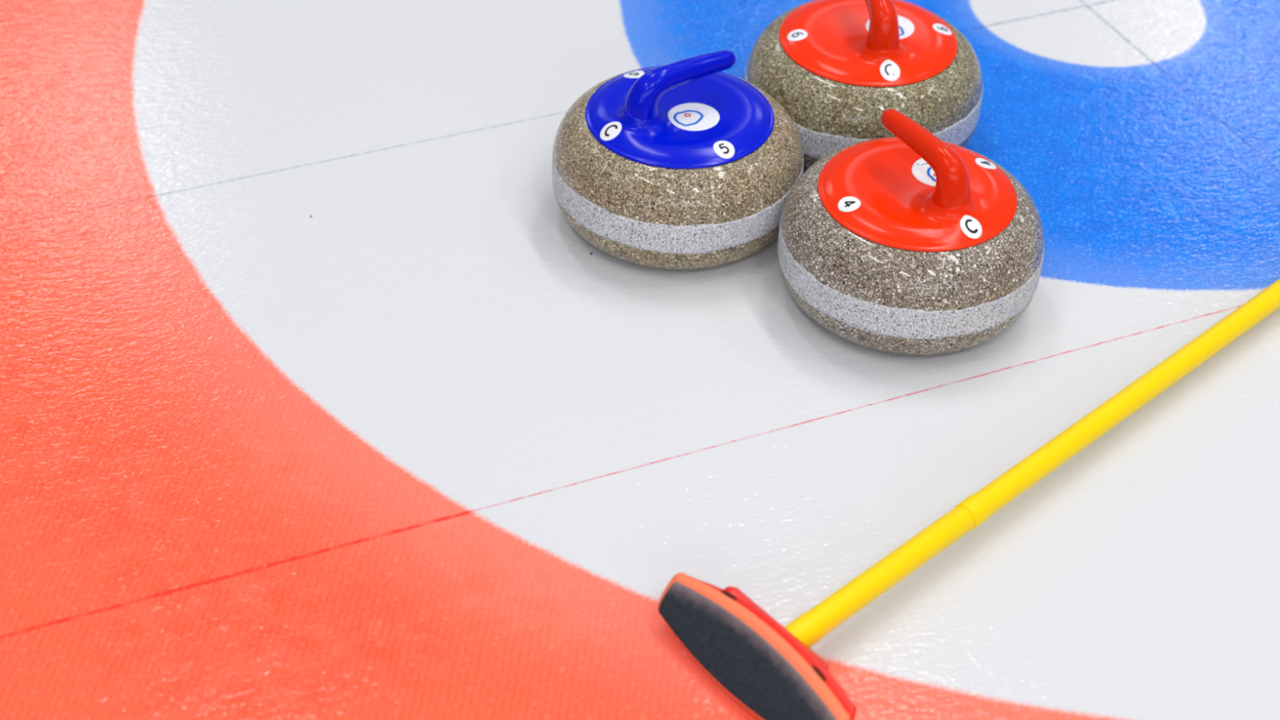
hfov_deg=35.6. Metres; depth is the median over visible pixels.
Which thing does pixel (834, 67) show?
stone
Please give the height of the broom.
0.069 m
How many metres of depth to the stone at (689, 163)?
2.10 m
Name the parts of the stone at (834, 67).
handle, handle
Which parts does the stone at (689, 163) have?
handle, handle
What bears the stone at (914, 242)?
on the ice rink
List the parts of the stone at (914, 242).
handle, handle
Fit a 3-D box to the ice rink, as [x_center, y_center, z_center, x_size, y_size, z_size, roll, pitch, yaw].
[0.584,-0.444,2.623,14.000,0.050,14.000,-14,42,-18]
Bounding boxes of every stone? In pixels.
[551,49,803,269]
[744,0,982,171]
[777,108,1044,355]
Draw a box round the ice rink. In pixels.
[0,0,1279,719]
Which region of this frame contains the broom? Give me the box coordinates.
[657,278,1279,719]

